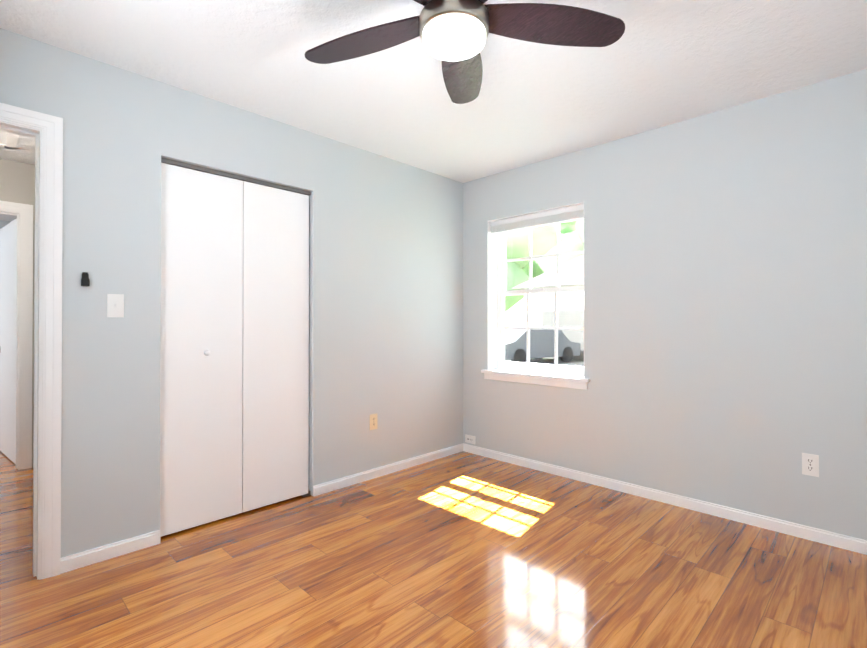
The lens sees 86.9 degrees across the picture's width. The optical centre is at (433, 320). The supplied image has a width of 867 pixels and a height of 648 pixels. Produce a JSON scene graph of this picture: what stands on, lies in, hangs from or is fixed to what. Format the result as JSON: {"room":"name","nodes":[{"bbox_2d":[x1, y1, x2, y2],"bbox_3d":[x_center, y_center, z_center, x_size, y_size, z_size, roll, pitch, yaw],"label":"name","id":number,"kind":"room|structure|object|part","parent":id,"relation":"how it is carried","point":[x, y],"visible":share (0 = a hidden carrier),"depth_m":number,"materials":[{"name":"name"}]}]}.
{"room":"empty bedroom","nodes":[
{"label":"empty bedroom","id":0,"kind":"room"},
{"bbox_2d":[0,220,9,228],"bbox_3d":[-5.759,-0.028,5.395,0.120,2.440,4.240,0,-1,44],"label":"wall","id":1,"kind":"structure","parent":0,"point":[3,224],"depth_m":5.71,"materials":[{"name":"grey paint"}]},
{"bbox_2d":[0,158,34,466],"bbox_3d":[-3.660,-0.042,3.336,0.120,2.440,4.000,0,-1,44],"label":"wall","id":2,"kind":"structure","parent":0,"point":[17,182],"depth_m":3.65,"materials":[{"name":"grey paint"}]},
{"bbox_2d":[0,218,16,463],"bbox_3d":[-3.663,0.168,3.960,0.780,2.010,0.035,0,0,38],"label":"door leaf","id":3,"kind":"structure","parent":2,"relation":"in","point":[8,273],"depth_m":3.92,"materials":[{"name":"white wood"}]},
{"bbox_2d":[0,201,32,469],"bbox_3d":[-3.604,0.123,3.392,0.156,2.111,0.942,0,-1,44],"label":"door frame","id":4,"kind":"structure","parent":2,"relation":"attached to","point":[23,213],"depth_m":3.65,"materials":[{"name":"white wood"}]},
{"bbox_2d":[0,28,462,557],"bbox_3d":[-1.163,-0.045,2.798,0.120,2.440,3.970,0,-1,44],"label":"wall","id":5,"kind":"structure","parent":0,"point":[386,290],"depth_m":2.58,"materials":[{"name":"grey paint"}]},
{"bbox_2d":[0,103,62,579],"bbox_3d":[-2.104,0.113,1.837,0.156,2.111,0.942,0,-1,44],"label":"door frame","id":6,"kind":"structure","parent":5,"relation":"attached to","point":[45,131],"depth_m":2.09,"materials":[{"name":"white wood"}]},
{"bbox_2d":[81,272,89,285],"bbox_3d":[-1.665,-0.197,2.188,0.018,0.066,0.032,0,-1,44],"label":"remote holder","id":7,"kind":"object","parent":5,"relation":"attached to","point":[85,280],"visible":1,"depth_m":2.18,"materials":[{"name":"black plastic"}]},
{"bbox_2d":[61,530,159,573],"bbox_3d":[-1.584,1.137,2.266,0.013,0.068,0.409,0,-1,44],"label":"baseboard","id":8,"kind":"structure","parent":5,"relation":"attached to","point":[143,541],"depth_m":2.25,"materials":[{"name":"white wood"}]},
{"bbox_2d":[107,294,123,316],"bbox_3d":[-1.580,-0.074,2.276,0.016,0.116,0.070,0,-1,44],"label":"switch plate","id":9,"kind":"object","parent":5,"relation":"attached to","point":[115,305],"visible":1,"depth_m":2.28,"materials":[{"name":"white plastic"}]},
{"bbox_2d":[160,157,310,536],"bbox_3d":[-1.151,0.150,2.771,0.066,2.048,0.906,0,-1,44],"label":"closet door","id":10,"kind":"structure","parent":5,"relation":"in","point":[234,394],"depth_m":2.72,"materials":[{"name":"white painted wood"}]},
{"bbox_2d":[370,414,376,429],"bbox_3d":[-0.448,0.759,3.429,0.008,0.115,0.070,0,-1,44],"label":"outlet","id":11,"kind":"object","parent":5,"relation":"attached to","point":[373,421],"visible":1,"depth_m":3.42,"materials":[{"name":"beige plastic"}]},
{"bbox_2d":[313,443,464,496],"bbox_3d":[-0.279,1.146,3.597,0.013,0.068,1.500,0,-1,44],"label":"baseboard","id":12,"kind":"structure","parent":5,"relation":"attached to","point":[326,487],"depth_m":3.48,"materials":[{"name":"white wood"}]},
{"bbox_2d":[0,451,866,647],"bbox_3d":[-2.486,1.235,2.854,8.500,0.120,6.170,0,-1,44],"label":"floor","id":13,"kind":"structure","parent":0,"point":[463,549],"depth_m":2.08,"materials":[{"name":"laminate"}]},
{"bbox_2d":[0,0,866,221],"bbox_3d":[-2.486,-1.335,2.872,8.500,0.140,6.170,0,-1,44],"label":"ceiling","id":14,"kind":"structure","parent":0,"point":[659,63],"depth_m":2.29,"materials":[{"name":"white paint"}]},
{"bbox_2d":[0,131,18,149],"bbox_3d":[-3.029,-1.256,2.767,0.830,0.018,0.780,0,-1,44],"label":"ceiling light","id":15,"kind":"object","parent":14,"relation":"attached to","point":[8,140],"depth_m":3.16,"materials":[{"name":"white"}]},
{"bbox_2d":[305,0,624,103],"bbox_3d":[0.037,-1.117,1.571,1.246,0.313,1.197,0,-1,44],"label":"fan","id":16,"kind":"object","parent":14,"relation":"hanging from","point":[453,34],"visible":1,"depth_m":1.67,"materials":[{"name":"brown wood"}]},
{"bbox_3d":[-0.251,-1.078,1.763,0.564,0.034,0.276,0,-1,44],"label":"blade","id":17,"kind":"part","parent":16,"relation":"part of","materials":[{"name":"brown wood"}]},
{"bbox_3d":[-0.181,-1.081,1.350,0.172,0.034,0.577,0,-1,44],"label":"blade","id":18,"kind":"part","parent":16,"relation":"part of","materials":[{"name":"brown wood"}]},
{"bbox_3d":[0.118,-1.077,1.961,0.410,0.034,0.502,0,-1,44],"label":"blade","id":19,"kind":"part","parent":16,"relation":"part of","materials":[{"name":"brown wood"}]},
{"bbox_3d":[0.421,-1.079,1.674,0.399,0.034,0.511,0,-1,44],"label":"blade","id":20,"kind":"part","parent":16,"relation":"part of","materials":[{"name":"brown wood"}]},
{"bbox_2d":[463,69,866,539],"bbox_3d":[-0.402,-0.041,4.987,8.500,2.700,0.220,0,-1,44],"label":"wall","id":21,"kind":"structure","parent":0,"point":[725,307],"depth_m":2.77,"materials":[{"name":"grey paint"}]},
{"bbox_2d":[465,434,474,443],"bbox_3d":[0.328,1.066,4.103,0.115,0.070,0.008,0,-1,44],"label":"jack","id":22,"kind":"object","parent":21,"relation":"attached to","point":[469,439],"visible":1,"depth_m":4.10,"materials":[{"name":"white plastic"}]},
{"bbox_2d":[481,369,589,389],"bbox_3d":[0.818,0.466,3.693,0.980,0.080,0.167,0,-1,44],"label":"window sill","id":23,"kind":"structure","parent":21,"relation":"attached to","point":[562,380],"depth_m":3.60,"materials":[{"name":"white wood"}]},
{"bbox_2d":[488,202,584,377],"bbox_3d":[0.865,-0.221,3.745,0.890,1.295,0.220,0,-1,44],"label":"window","id":24,"kind":"structure","parent":21,"relation":"in","point":[529,366],"depth_m":3.89,"materials":[{"name":"white plastic"}]},
{"bbox_2d":[491,204,583,233],"bbox_3d":[0.826,-0.541,3.708,0.874,0.644,0.053,0,-1,44],"label":"window blind","id":25,"kind":"object","parent":24,"relation":"attached to","point":[562,215],"visible":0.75,"depth_m":3.66,"materials":[{"name":"white plastic"}]},
{"bbox_2d":[465,444,866,554],"bbox_3d":[1.358,1.143,3.089,3.060,0.068,0.013,0,-1,44],"label":"baseboard","id":26,"kind":"structure","parent":21,"relation":"attached to","point":[846,542],"depth_m":2.83,"materials":[{"name":"white wood"}]},
{"bbox_2d":[802,453,818,476],"bbox_3d":[2.016,0.772,2.449,0.070,0.115,0.008,0,-1,44],"label":"outlet","id":27,"kind":"object","parent":21,"relation":"attached to","point":[810,464],"visible":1,"depth_m":2.44,"materials":[{"name":"white plastic"}]},
{"label":"outside","id":28,"kind":"structure","parent":0,"visible":0},
{"bbox_2d":[505,298,523,326],"bbox_3d":[32.603,-35.627,73.068,170.000,75.450,0.001,0,-1,44],"label":"skycard","id":29,"kind":"structure","parent":28,"point":[516,314],"depth_m":89.14,"materials":[{"name":"white"}]},
{"bbox_2d":[505,358,583,370],"bbox_3d":[30.696,1.933,35.172,120.000,0.220,86.410,0,-1,44],"label":"ground","id":30,"kind":"structure","parent":28,"point":[541,361],"depth_m":18.66,"materials":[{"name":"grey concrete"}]},
{"bbox_2d":[505,329,580,362],"bbox_3d":[3.914,1.020,18.733,4.300,1.375,1.740,0,0,-34],"label":"car","id":31,"kind":"object","parent":30,"relation":"on","point":[538,348],"depth_m":17.89,"materials":[{"name":"grey paint"}]},
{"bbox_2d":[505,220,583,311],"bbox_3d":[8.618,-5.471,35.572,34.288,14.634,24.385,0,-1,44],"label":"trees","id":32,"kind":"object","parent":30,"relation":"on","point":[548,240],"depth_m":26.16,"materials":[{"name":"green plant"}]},
{"bbox_2d":[511,255,583,360],"bbox_3d":[10.077,-0.750,21.384,10.100,5.000,7.800,0,-1,44],"label":"house","id":33,"kind":"structure","parent":30,"relation":"on","point":[548,304],"depth_m":20.50,"materials":[{"name":"white"}]}
]}

